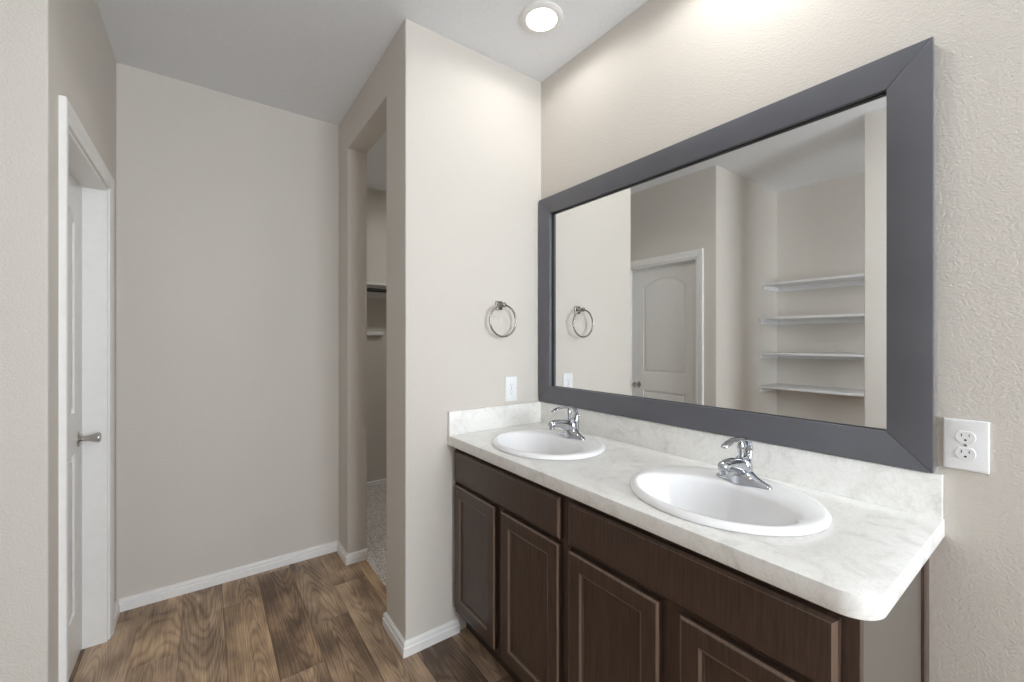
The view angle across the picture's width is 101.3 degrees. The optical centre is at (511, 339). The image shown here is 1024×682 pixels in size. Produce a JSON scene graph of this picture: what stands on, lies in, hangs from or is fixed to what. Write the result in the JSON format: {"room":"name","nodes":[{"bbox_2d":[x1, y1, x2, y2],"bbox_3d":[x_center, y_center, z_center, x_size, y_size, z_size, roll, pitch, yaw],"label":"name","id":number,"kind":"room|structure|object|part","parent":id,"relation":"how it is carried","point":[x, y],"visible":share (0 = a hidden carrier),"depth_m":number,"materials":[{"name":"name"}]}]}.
{"room":"bathroom","nodes":[
{"label":"bathroom","id":0,"kind":"room"},
{"bbox_2d":[0,0,115,681],"bbox_3d":[-1.691,-0.013,1.609,0.115,2.746,1.127,0,0,-36],"label":"wall","id":1,"kind":"structure","parent":0,"point":[49,49],"depth_m":1.17,"materials":[{"name":"grey paint"}]},
{"bbox_2d":[59,95,114,681],"bbox_3d":[-1.661,0.309,1.581,0.134,2.102,0.838,0,0,-36],"label":"door","id":2,"kind":"structure","parent":1,"relation":"in","point":[86,185],"depth_m":1.85,"materials":[{"name":"white paint"}]},
{"bbox_3d":[-1.691,0.807,1.559,0.012,0.621,0.396,0,0,-36],"label":"panel","id":3,"kind":"part","parent":2,"relation":"part of","materials":[{"name":"white paint"}]},
{"bbox_3d":[-1.691,-0.137,1.559,0.012,0.840,0.396,0,0,-36],"label":"panel","id":4,"kind":"part","parent":2,"relation":"part of","materials":[{"name":"white paint"}]},
{"bbox_3d":[-1.821,0.424,1.809,0.073,0.045,0.045,0,0,-36],"label":"knob","id":5,"kind":"part","parent":2,"relation":"part of","materials":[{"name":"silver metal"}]},
{"bbox_2d":[115,599,119,626],"bbox_3d":[-1.916,1.329,2.028,0.015,0.062,0.185,0,0,-36],"label":"baseboard","id":6,"kind":"structure","parent":1,"relation":"attached to","point":[117,606],"depth_m":2.05,"materials":[{"name":"white paint"}]},
{"bbox_2d":[116,62,338,598],"bbox_3d":[-1.637,-0.013,2.421,1.412,2.746,0.120,0,0,-36],"label":"wall","id":7,"kind":"structure","parent":0,"point":[227,206],"depth_m":2.34,"materials":[{"name":"grey paint"}]},
{"bbox_2d":[117,540,337,611],"bbox_3d":[-1.546,1.329,2.403,1.056,0.062,0.015,0,0,-36],"label":"baseboard","id":8,"kind":"structure","parent":7,"relation":"attached to","point":[163,593],"depth_m":2.34,"materials":[{"name":"white paint"}]},
{"bbox_2d":[69,551,515,681],"bbox_3d":[-0.109,1.361,0.143,2.927,0.001,5.360,0,0,-36],"label":"floor","id":9,"kind":"structure","parent":0,"point":[317,619],"depth_m":1.89,"materials":[{"name":"wood"}]},
{"bbox_2d":[454,448,928,681],"bbox_3d":[0.382,0.921,1.495,0.540,0.877,1.500,0,0,-36],"label":"vanity cabinet","id":10,"kind":"object","parent":9,"relation":"on","point":[555,586],"visible":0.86,"depth_m":1.15,"materials":[{"name":"brown wood"}]},
{"bbox_3d":[-0.160,0.945,1.801,0.006,0.443,0.210,0,0,-36],"label":"inset panel","id":11,"kind":"part","parent":10,"relation":"part of","materials":[{"name":"brown wood"}]},
{"bbox_3d":[-0.163,0.945,1.799,0.020,0.566,0.333,0,0,-36],"label":"cabinet door","id":12,"kind":"part","parent":10,"relation":"part of","materials":[{"name":"brown wood"}]},
{"bbox_3d":[-0.051,0.577,1.646,0.020,0.138,0.712,0,0,-36],"label":"drawer","id":13,"kind":"part","parent":10,"relation":"part of","materials":[{"name":"brown wood"}]},
{"bbox_3d":[0.061,0.945,1.497,0.006,0.443,0.207,0,0,-36],"label":"inset panel","id":14,"kind":"part","parent":10,"relation":"part of","materials":[{"name":"brown wood"}]},
{"bbox_3d":[0.059,0.945,1.496,0.020,0.566,0.330,0,0,-36],"label":"cabinet door","id":15,"kind":"part","parent":10,"relation":"part of","materials":[{"name":"brown wood"}]},
{"bbox_3d":[0.281,0.945,1.197,0.006,0.443,0.204,0,0,-36],"label":"inset panel","id":16,"kind":"part","parent":10,"relation":"part of","materials":[{"name":"brown wood"}]},
{"bbox_3d":[0.279,0.945,1.195,0.020,0.566,0.327,0,0,-36],"label":"cabinet door","id":17,"kind":"part","parent":10,"relation":"part of","materials":[{"name":"brown wood"}]},
{"bbox_2d":[447,401,944,620],"bbox_3d":[0.380,0.405,1.477,0.562,0.152,1.527,0,0,-36],"label":"countertop","id":18,"kind":"structure","parent":10,"relation":"on","point":[888,521],"depth_m":1.10,"materials":[{"name":"stone"}]},
{"bbox_2d":[492,428,605,459],"bbox_3d":[0.149,0.504,1.762,0.448,0.167,0.504,0,0,-36],"label":"sink","id":19,"kind":"object","parent":18,"relation":"in","point":[542,444],"visible":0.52,"depth_m":1.82,"materials":[{"name":"white ceramic"}]},
{"bbox_2d":[548,406,584,439],"bbox_3d":[0.223,0.353,1.820,0.160,0.136,0.142,0,0,-6],"label":"faucet","id":20,"kind":"object","parent":18,"relation":"on","point":[569,426],"visible":1,"depth_m":1.79,"materials":[{"name":"silver metal"}]},
{"bbox_3d":[0.212,0.373,1.792,0.147,0.071,0.046,0,0,-36],"label":"spout","id":21,"kind":"part","parent":20,"relation":"part of","materials":[{"name":"silver metal"}]},
{"bbox_3d":[0.225,0.327,1.801,0.152,0.083,0.033,0,0,-36],"label":"lever","id":22,"kind":"part","parent":20,"relation":"part of","materials":[{"name":"silver metal"}]},
{"bbox_2d":[630,466,831,536],"bbox_3d":[0.580,0.504,1.173,0.448,0.167,0.504,0,0,-36],"label":"sink","id":23,"kind":"object","parent":18,"relation":"in","point":[694,494],"visible":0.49,"depth_m":1.18,"materials":[{"name":"white ceramic"}]},
{"bbox_2d":[716,437,772,489],"bbox_3d":[0.649,0.353,1.237,0.160,0.136,0.142,0,0,-6],"label":"faucet","id":24,"kind":"object","parent":18,"relation":"on","point":[740,468],"visible":1,"depth_m":1.21,"materials":[{"name":"silver metal"}]},
{"bbox_3d":[0.637,0.373,1.209,0.147,0.071,0.046,0,0,-36],"label":"spout","id":25,"kind":"part","parent":24,"relation":"part of","materials":[{"name":"silver metal"}]},
{"bbox_3d":[0.651,0.327,1.218,0.152,0.083,0.033,0,0,-36],"label":"lever","id":26,"kind":"part","parent":24,"relation":"part of","materials":[{"name":"silver metal"}]},
{"bbox_3d":[0.388,0.577,1.045,0.020,0.138,0.699,0,0,-36],"label":"drawer","id":27,"kind":"part","parent":10,"relation":"part of","materials":[{"name":"brown wood"}]},
{"bbox_3d":[0.504,0.945,0.891,0.006,0.443,0.192,0,0,-36],"label":"inset panel","id":28,"kind":"part","parent":10,"relation":"part of","materials":[{"name":"brown wood"}]},
{"bbox_3d":[0.502,0.945,0.890,0.020,0.566,0.315,0,0,-36],"label":"cabinet door","id":29,"kind":"part","parent":10,"relation":"part of","materials":[{"name":"brown wood"}]},
{"bbox_3d":[0.813,0.921,0.896,0.453,0.877,0.012,0,0,-36],"label":"panel","id":30,"kind":"part","parent":10,"relation":"part of","materials":[{"name":"beige laminate"}]},
{"bbox_2d":[339,49,386,553],"bbox_3d":[-0.820,-0.013,2.402,0.115,2.746,0.912,0,0,-36],"label":"wall partition","id":31,"kind":"structure","parent":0,"point":[364,123],"depth_m":2.58,"materials":[{"name":"grey paint"}]},
{"bbox_2d":[337,540,367,565],"bbox_3d":[-1.016,1.329,2.657,0.130,0.062,0.230,0,0,-36],"label":"baseboard","id":32,"kind":"structure","parent":31,"relation":"attached to","point":[357,556],"depth_m":2.58,"materials":[{"name":"white paint"}]},
{"bbox_2d":[97,0,647,191],"bbox_3d":[-0.022,-1.446,0.906,4.207,0.120,6.490,0,0,-36],"label":"ceiling","id":33,"kind":"structure","parent":0,"point":[313,59],"depth_m":1.92,"materials":[{"name":"paint"}]},
{"bbox_2d":[520,0,562,33],"bbox_3d":[0.128,-1.380,1.806,0.184,0.012,0.184,0,0,-36],"label":"recessed light","id":34,"kind":"object","parent":33,"relation":"in","point":[541,16],"visible":1,"depth_m":1.79,"materials":[{"name":"white paint"}]},
{"bbox_2d":[367,188,386,481],"bbox_3d":[-0.979,-0.013,4.152,1.923,2.746,0.120,0,0,-36],"label":"wall","id":35,"kind":"structure","parent":0,"point":[376,199],"depth_m":3.87,"materials":[{"name":"grey paint"}]},
{"bbox_2d":[367,332,383,334],"bbox_3d":[-1.401,-0.056,3.741,0.510,0.032,0.044,0,0,-36],"label":"rail","id":36,"kind":"object","parent":35,"relation":"attached to","point":[368,333],"visible":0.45,"depth_m":3.83,"materials":[{"name":"white paint"}]},
{"bbox_2d":[367,282,386,298],"bbox_3d":[-0.859,-0.432,3.973,1.660,0.104,0.310,0,0,-36],"label":"closet shelf","id":37,"kind":"object","parent":35,"relation":"attached to","point":[377,295],"visible":0.02,"depth_m":3.82,"materials":[{"name":"white paint"}]},
{"bbox_2d":[367,288,386,292],"bbox_3d":[-0.791,-0.425,3.880,1.660,0.054,0.054,0,0,-36],"label":"closet rod","id":38,"kind":"object","parent":37,"relation":"attached to","point":[368,289],"visible":0.02,"depth_m":3.60,"materials":[{"name":"black metal"}]},
{"bbox_2d":[367,478,386,487],"bbox_3d":[-0.941,1.329,4.096,1.688,0.062,0.015,0,0,-36],"label":"baseboard","id":39,"kind":"structure","parent":35,"relation":"attached to","point":[371,484],"depth_m":3.87,"materials":[{"name":"white paint"}]},
{"bbox_2d":[387,19,540,640],"bbox_3d":[-0.172,-0.013,2.166,0.883,2.746,0.235,0,0,-36],"label":"wall","id":40,"kind":"structure","parent":0,"point":[464,125],"depth_m":1.94,"materials":[{"name":"grey paint"}]},
{"bbox_2d":[382,612,459,658],"bbox_3d":[-0.430,1.329,1.977,0.273,0.062,0.265,0,0,-36],"label":"baseboard","id":41,"kind":"structure","parent":40,"relation":"attached to","point":[409,647],"depth_m":1.88,"materials":[{"name":"white paint"}]},
{"bbox_2d":[489,301,516,337],"bbox_3d":[-0.053,-0.102,2.072,0.164,0.182,0.057,0,0,-36],"label":"towel ring","id":42,"kind":"object","parent":40,"relation":"attached to","point":[499,305],"visible":1,"depth_m":2.07,"materials":[{"name":"silver metal"}]},
{"bbox_2d":[505,376,516,401],"bbox_3d":[-0.004,0.250,2.138,0.073,0.124,0.009,0,0,-36],"label":"wall outlet","id":43,"kind":"object","parent":40,"relation":"attached to","point":[510,382],"visible":1,"depth_m":2.13,"materials":[{"name":"white plastic"}]},
{"bbox_2d":[541,0,1023,681],"bbox_3d":[1.420,-0.013,0.633,0.120,2.746,4.348,0,0,-36],"label":"wall","id":44,"kind":"structure","parent":0,"point":[670,72],"depth_m":1.02,"materials":[{"name":"grey paint"}]},
{"bbox_2d":[539,37,933,472],"bbox_3d":[0.595,-0.207,1.638,0.025,1.068,1.500,0,0,-36],"label":"wall mirror","id":45,"kind":"object","parent":44,"relation":"attached to","point":[765,274],"visible":1,"depth_m":1.33,"materials":[{"name":"grey"}]},
{"bbox_2d":[553,95,885,430],"bbox_3d":[0.604,-0.207,1.644,0.003,0.906,1.338,0,0,-36],"label":"mirror glass","id":46,"kind":"object","parent":45,"relation":"attached to","point":[749,276],"depth_m":1.40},
{"bbox_3d":[0.591,-0.698,1.635,0.015,0.087,1.499,0,0,-36],"label":"frame rail","id":47,"kind":"part","parent":45,"relation":"part of","materials":[{"name":"grey wood"}]},
{"bbox_3d":[0.591,0.283,1.635,0.015,0.087,1.499,0,0,-36],"label":"frame rail","id":48,"kind":"part","parent":45,"relation":"part of","materials":[{"name":"grey wood"}]},
{"bbox_2d":[541,402,942,519],"bbox_3d":[0.604,0.384,1.630,0.019,0.109,1.506,0,0,-36],"label":"backsplash","id":49,"kind":"structure","parent":44,"relation":"attached to","point":[903,489],"depth_m":1.27,"materials":[{"name":"stone"}]},
{"bbox_2d":[943,418,989,473],"bbox_3d":[1.075,0.250,0.995,0.009,0.120,0.076,0,0,-36],"label":"wall outlet","id":50,"kind":"object","parent":44,"relation":"attached to","point":[966,443],"visible":1,"depth_m":0.99,"materials":[{"name":"white plastic"}]},
{"bbox_2d":[955,431,975,443],"bbox_3d":[1.073,0.231,0.994,0.003,0.028,0.034,0,0,-36],"label":"receptacle","id":51,"kind":"object","parent":50,"relation":"attached to","point":[961,437],"depth_m":0.99,"materials":[{"name":"white plastic"}]},
{"bbox_2d":[955,447,975,459],"bbox_3d":[1.073,0.270,0.994,0.003,0.028,0.034,0,0,-36],"label":"receptacle","id":52,"kind":"object","parent":50,"relation":"attached to","point":[961,453],"depth_m":0.99,"materials":[{"name":"white plastic"}]},
{"bbox_3d":[-0.361,1.421,0.597,5.120,0.119,6.590,0,0,-36],"label":"floor slab","id":53,"kind":"structure","parent":0,"visible":0},
{"bbox_2d":[366,484,386,587],"bbox_3d":[-0.573,1.351,3.128,1.164,0.021,2.016,0,0,-36],"label":"carpet","id":54,"kind":"object","parent":53,"relation":"on","point":[376,495],"visible":0.06,"depth_m":2.96,"materials":[{"name":"beige carpet"}]}
]}

